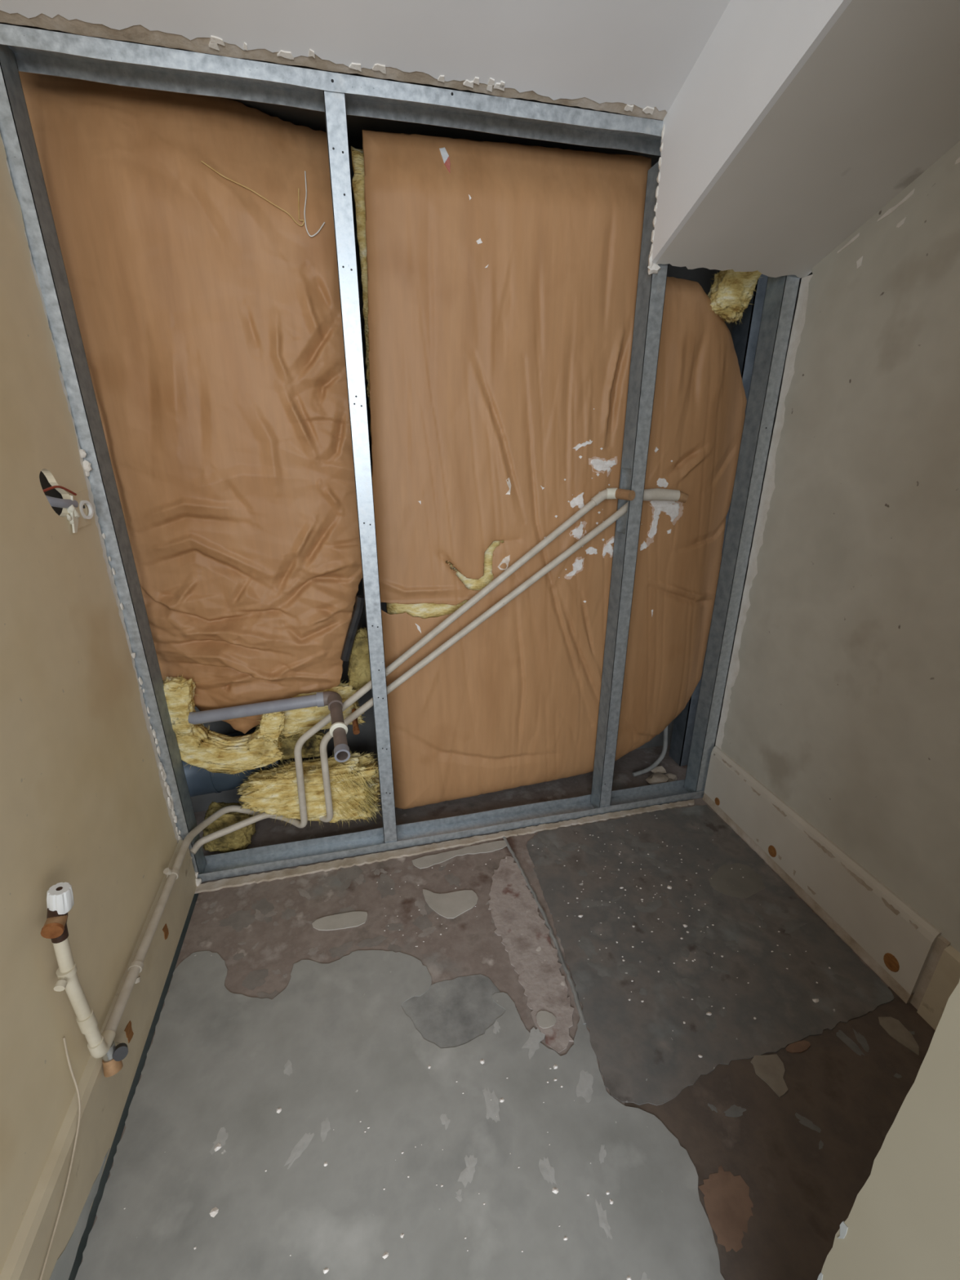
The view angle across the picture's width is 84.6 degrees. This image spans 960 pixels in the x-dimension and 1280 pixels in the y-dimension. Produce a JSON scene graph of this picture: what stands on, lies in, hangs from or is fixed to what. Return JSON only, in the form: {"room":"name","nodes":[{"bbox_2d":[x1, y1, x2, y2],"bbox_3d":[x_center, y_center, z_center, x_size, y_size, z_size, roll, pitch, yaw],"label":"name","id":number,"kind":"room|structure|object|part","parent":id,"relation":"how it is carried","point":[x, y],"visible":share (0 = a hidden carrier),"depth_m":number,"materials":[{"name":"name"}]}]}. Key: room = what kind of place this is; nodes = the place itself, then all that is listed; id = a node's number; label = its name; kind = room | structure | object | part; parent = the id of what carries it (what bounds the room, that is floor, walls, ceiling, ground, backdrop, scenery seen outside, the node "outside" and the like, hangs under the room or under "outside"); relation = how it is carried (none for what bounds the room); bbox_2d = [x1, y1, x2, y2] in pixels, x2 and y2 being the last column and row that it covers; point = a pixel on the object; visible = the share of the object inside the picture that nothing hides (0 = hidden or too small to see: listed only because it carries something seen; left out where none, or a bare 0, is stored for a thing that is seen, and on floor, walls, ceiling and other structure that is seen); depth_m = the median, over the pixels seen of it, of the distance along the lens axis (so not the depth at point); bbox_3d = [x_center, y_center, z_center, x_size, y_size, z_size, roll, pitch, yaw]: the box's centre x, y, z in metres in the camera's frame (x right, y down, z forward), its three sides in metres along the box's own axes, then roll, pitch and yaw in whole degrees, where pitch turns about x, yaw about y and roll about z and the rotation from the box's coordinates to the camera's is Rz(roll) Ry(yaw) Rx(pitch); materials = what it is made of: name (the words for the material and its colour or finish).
{"room":"building under construction","nodes":[
{"label":"building under construction","id":0,"kind":"room"},
{"bbox_2d":[0,133,201,1274],"bbox_3d":[-0.687,-0.236,0.475,0.106,2.450,1.279,-5,21,-13],"label":"wall","id":1,"kind":"structure","parent":0,"point":[86,800],"depth_m":0.90,"materials":[{"name":"beige paint"}]},
{"bbox_2d":[39,1036,80,1279],"bbox_3d":[-0.590,0.852,0.620,0.021,0.237,0.602,-5,21,-13],"label":"cable","id":2,"kind":"object","parent":1,"relation":"attached to","point":[64,1037],"visible":1,"depth_m":0.82,"materials":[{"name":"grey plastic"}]},
{"bbox_2d":[43,485,78,508],"bbox_3d":[-0.795,-0.268,0.972,0.047,0.060,0.106,12,24,28],"label":"cable","id":3,"kind":"object","parent":1,"relation":"attached to","point":[55,502],"visible":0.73,"depth_m":0.98,"materials":[{"name":"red plastic"}]},
{"bbox_2d":[66,489,93,533],"bbox_3d":[-0.789,-0.255,1.041,0.016,0.072,0.111,-5,21,-13],"label":"bracket","id":4,"kind":"object","parent":1,"relation":"attached to","point":[81,516],"visible":1,"depth_m":1.04,"materials":[{"name":"beige plastic"}]},
{"bbox_3d":[-0.780,-0.241,1.013,0.004,0.067,0.036,-5,21,-13],"label":"bracket plate","id":5,"kind":"part","parent":4,"relation":"part of","materials":[{"name":"beige plastic"}]},
{"bbox_2d":[0,840,196,1279],"bbox_3d":[-0.649,0.836,0.864,0.019,0.161,1.291,-5,21,-13],"label":"baseboard","id":6,"kind":"structure","parent":1,"relation":"attached to","point":[104,1099],"depth_m":0.88,"materials":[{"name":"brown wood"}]},
{"bbox_2d":[0,22,812,812],"bbox_3d":[-0.028,-0.380,1.482,2.020,2.000,0.360,-5,21,-13],"label":"wall","id":7,"kind":"structure","parent":0,"point":[365,741],"depth_m":1.27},
{"bbox_2d":[18,71,364,733],"bbox_3d":[-0.597,-0.411,1.273,0.662,1.446,0.145,-5,21,-13],"label":"insulation batt","id":8,"kind":"object","parent":7,"relation":"in","point":[209,318],"depth_m":1.16,"materials":[{"name":"paper"}]},
{"bbox_2d":[176,724,284,774],"bbox_3d":[-0.715,0.288,1.471,0.330,0.218,0.104,-5,21,-13],"label":"insulation","id":9,"kind":"object","parent":8,"relation":"attached to","point":[214,752],"visible":0.62,"depth_m":1.46},
{"bbox_2d":[163,675,199,738],"bbox_3d":[-0.803,0.184,1.389,0.134,0.193,0.087,-5,21,-13],"label":"lump","id":10,"kind":"object","parent":9,"relation":"on","point":[180,692],"visible":0.68,"depth_m":1.37,"materials":[{"name":"yellow fabric"}]},
{"bbox_2d":[254,711,288,743],"bbox_3d":[-0.575,0.236,1.455,0.113,0.130,0.058,-5,21,-13],"label":"lump","id":11,"kind":"object","parent":9,"relation":"on","point":[271,726],"visible":0.92,"depth_m":1.44,"materials":[{"name":"yellow fabric"}]},
{"bbox_2d":[200,160,324,236],"bbox_3d":[-0.445,-0.917,1.100,0.228,0.126,0.041,-5,21,-13],"label":"thread","id":12,"kind":"object","parent":8,"relation":"attached to","point":[304,220],"visible":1,"depth_m":1.11,"materials":[{"name":"textile fibre"}]},
{"bbox_2d":[280,682,366,738],"bbox_3d":[-0.489,0.204,1.535,0.306,0.169,0.097,-5,21,-13],"label":"lump","id":13,"kind":"object","parent":8,"relation":"attached to","point":[300,721],"visible":0.31,"depth_m":1.51,"materials":[{"name":"yellow fabric"}]},
{"bbox_3d":[-0.348,-0.030,1.445,0.082,0.184,0.025,-5,21,-13],"label":"rubber strip","id":14,"kind":"part","parent":8,"relation":"part of","materials":[{"name":"black rubber"}]},
{"bbox_2d":[346,626,370,689],"bbox_3d":[-0.334,0.057,1.519,0.112,0.218,0.069,-5,21,-13],"label":"lump","id":15,"kind":"object","parent":8,"relation":"attached to","point":[358,673],"visible":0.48,"depth_m":1.50,"materials":[{"name":"yellow fabric"}]},
{"bbox_2d":[182,728,284,796],"bbox_3d":[-0.808,0.380,1.636,0.372,0.190,0.182,-5,21,-13],"label":"duct","id":16,"kind":"object","parent":7,"relation":"attached to","point":[199,782],"visible":0.28,"depth_m":1.57,"materials":[{"name":"grey metal"}]},
{"bbox_2d":[351,129,746,808],"bbox_3d":[0.255,-0.308,1.533,1.121,1.772,0.146,-5,21,-13],"label":"insulation batt","id":17,"kind":"object","parent":7,"relation":"attached to","point":[499,280],"visible":0.89,"depth_m":1.38,"materials":[{"name":"paper"}]},
{"bbox_2d":[706,269,761,324],"bbox_3d":[0.662,-0.916,1.390,0.157,0.161,0.086,-5,21,-13],"label":"lump","id":18,"kind":"object","parent":17,"relation":"in","point":[731,292],"visible":0.75,"depth_m":1.37,"materials":[{"name":"yellow fabric"}]},
{"bbox_2d":[0,0,959,278],"bbox_3d":[0.139,-0.964,0.281,1.718,0.898,1.506,-5,21,-13],"label":"ceiling","id":19,"kind":"structure","parent":0,"point":[788,125],"depth_m":0.93,"materials":[{"name":"white paint"}]},
{"bbox_2d":[0,23,662,155],"bbox_3d":[-0.192,-1.047,1.023,1.333,0.027,0.075,-5,21,-13],"label":"track","id":20,"kind":"object","parent":19,"relation":"attached to","point":[40,51],"visible":0.91,"depth_m":0.99,"materials":[{"name":"silver metal"}]},
{"bbox_2d":[68,744,935,1279],"bbox_3d":[0.512,1.299,-0.050,3.400,0.057,4.560,-5,21,-13],"label":"floor","id":21,"kind":"structure","parent":0,"point":[621,1045],"depth_m":1.05,"materials":[{"name":"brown concrete"}]},
{"bbox_2d":[202,800,259,853],"bbox_3d":[-0.759,0.569,1.600,0.169,0.175,0.109,-5,21,-13],"label":"lump","id":22,"kind":"object","parent":21,"relation":"on","point":[239,839],"visible":0.71,"depth_m":1.57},
{"bbox_2d":[236,751,381,827],"bbox_3d":[-0.497,0.460,1.601,0.451,0.237,0.161,-5,21,-13],"label":"insulation","id":23,"kind":"object","parent":21,"relation":"on","point":[354,782],"visible":0.92,"depth_m":1.55},
{"bbox_2d":[279,730,328,759],"bbox_3d":[-0.558,0.318,1.589,0.199,0.121,0.089,-5,21,-13],"label":"lump","id":24,"kind":"object","parent":23,"relation":"on","point":[311,748],"visible":0.38,"depth_m":1.57,"materials":[{"name":"yellow fabric"}]},
{"bbox_2d":[197,779,704,882],"bbox_3d":[-0.015,0.591,1.695,1.632,0.030,0.074,-5,21,-13],"label":"track","id":25,"kind":"object","parent":21,"relation":"on","point":[287,855],"visible":0.92,"depth_m":1.67,"materials":[{"name":"silver metal"}]},
{"bbox_2d":[0,44,206,874],"bbox_3d":[-0.817,-0.164,1.199,0.039,1.794,0.065,-5,21,-13],"label":"stud","id":26,"kind":"object","parent":25,"relation":"on","point":[16,133],"visible":0.62,"depth_m":1.07,"materials":[{"name":"metal"}]},
{"bbox_2d":[189,488,688,854],"bbox_3d":[-0.120,0.077,1.479,1.421,0.946,0.100,-5,21,-13],"label":"supply pipe","id":27,"kind":"object","parent":26,"relation":"attached to","point":[653,494],"visible":0.81,"depth_m":1.45,"materials":[{"name":"beige paint"}]},
{"bbox_2d":[351,708,359,734],"bbox_3d":[-0.349,0.229,1.481,0.020,0.023,0.115,-5,21,-13],"label":"stub","id":28,"kind":"object","parent":27,"relation":"attached to","point":[356,731],"visible":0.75,"depth_m":1.44,"materials":[{"name":"brown metal"}]},
{"bbox_2d":[643,488,679,501],"bbox_3d":[0.494,-0.400,1.453,0.108,0.035,0.033,-2,21,-5],"label":"socket","id":29,"kind":"object","parent":27,"relation":"attached to","point":[653,494],"depth_m":1.44,"materials":[{"name":"paint"}]},
{"bbox_2d":[323,90,397,843],"bbox_3d":[-0.278,-0.210,1.319,0.039,1.794,0.066,-5,21,-13],"label":"stud","id":30,"kind":"object","parent":25,"relation":"on","point":[335,104],"visible":0.99,"depth_m":1.18,"materials":[{"name":"metal"}]},
{"bbox_2d":[590,161,668,808],"bbox_3d":[0.408,-0.244,1.483,0.039,1.740,0.066,-5,21,-13],"label":"stud","id":31,"kind":"object","parent":25,"relation":"on","point":[651,290],"visible":0.9,"depth_m":1.41,"materials":[{"name":"metal"}]},
{"bbox_2d":[102,488,635,1031],"bbox_3d":[-0.147,0.174,1.225,1.233,0.952,0.685,-5,21,-13],"label":"supply pipe","id":32,"kind":"object","parent":31,"relation":"attached to","point":[135,967],"visible":0.91,"depth_m":1.42,"materials":[{"name":"beige paint"}]},
{"bbox_2d":[40,882,115,1058],"bbox_3d":[-0.638,0.547,0.843,0.045,0.363,0.062,-5,21,-13],"label":"pipe","id":33,"kind":"object","parent":32,"relation":"attached to","point":[60,896],"visible":1,"depth_m":0.82,"materials":[{"name":"beige paint"}]},
{"bbox_3d":[-0.636,0.392,0.799,0.036,0.043,0.032,-5,21,-13],"label":"valve knob","id":34,"kind":"part","parent":33,"relation":"part of","materials":[{"name":"white plastic"}]},
{"bbox_2d":[102,1040,128,1077],"bbox_3d":[-0.645,0.734,0.930,0.035,0.054,0.043,12,24,29],"label":"pipe fitting","id":35,"kind":"object","parent":33,"relation":"attached to","point":[112,1062],"visible":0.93,"depth_m":0.92,"materials":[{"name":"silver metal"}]},
{"bbox_2d":[187,691,350,762],"bbox_3d":[-0.531,0.191,1.407,0.559,0.061,0.230,8,22,20],"label":"pipe","id":36,"kind":"object","parent":32,"relation":"attached to","point":[338,729],"visible":0.98,"depth_m":1.40,"materials":[{"name":"grey plastic"}]},
{"bbox_2d":[605,488,617,499],"bbox_3d":[0.353,-0.393,1.414,0.028,0.030,0.029,1,21,3],"label":"socket","id":37,"kind":"object","parent":32,"relation":"attached to","point":[611,493],"depth_m":1.40,"materials":[{"name":"beige plastic"}]},
{"bbox_2d":[684,275,799,792],"bbox_3d":[0.761,-0.190,1.595,0.041,1.560,0.066,-5,21,-13],"label":"stud","id":38,"kind":"object","parent":25,"relation":"on","point":[781,292],"visible":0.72,"depth_m":1.51,"materials":[{"name":"metal"}]},
{"bbox_2d":[536,1010,555,1028],"bbox_3d":[0.142,0.819,1.139,0.042,0.004,0.037,-5,21,-13],"label":"chip","id":39,"kind":"object","parent":21,"relation":"on","point":[544,1019],"depth_m":1.14,"materials":[{"name":"white"}]},
{"bbox_2d":[632,725,667,777],"bbox_3d":[0.647,0.405,1.955,0.174,0.192,0.055,-15,26,-34],"label":"conduit","id":40,"kind":"object","parent":21,"relation":"on","point":[663,753],"visible":0.95,"depth_m":1.96,"materials":[{"name":"grey plastic"}]},
{"bbox_2d":[645,764,676,784],"bbox_3d":[0.652,0.498,1.941,0.125,0.030,0.105,-15,26,-35],"label":"rubble","id":41,"kind":"object","parent":21,"relation":"on","point":[658,776],"visible":0.84,"depth_m":1.93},
{"bbox_2d":[668,274,768,765],"bbox_3d":[0.778,-0.325,1.757,0.044,1.700,0.075,-5,21,-13],"label":"stud","id":42,"kind":"object","parent":21,"relation":"on","point":[744,335],"visible":0.29,"depth_m":1.55,"materials":[{"name":"metal"}]},
{"bbox_2d":[715,141,959,952],"bbox_3d":[0.948,-0.346,0.832,0.015,2.400,1.300,-5,21,-13],"label":"wall","id":43,"kind":"structure","parent":0,"point":[842,699],"depth_m":1.18,"materials":[{"name":"grey paint"}]},
{"bbox_2d":[702,746,959,1030],"bbox_3d":[0.912,0.646,1.302,0.017,0.212,1.102,-5,21,-13],"label":"baseboard","id":44,"kind":"structure","parent":43,"relation":"attached to","point":[904,949],"depth_m":1.31,"materials":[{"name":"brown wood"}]},
{"bbox_3d":[1.003,0.782,0.963,0.012,0.200,0.348,-5,21,-13],"label":"skirting","id":45,"kind":"part","parent":44,"relation":"part of","materials":[{"name":"beige wood"}]},
{"bbox_2d":[817,978,959,1279],"bbox_3d":[0.951,-0.190,0.283,1.151,2.500,0.193,-5,21,-13],"label":"wall","id":46,"kind":"structure","parent":0,"point":[904,1223],"depth_m":0.45,"materials":[{"name":"beige paint"}]}
]}

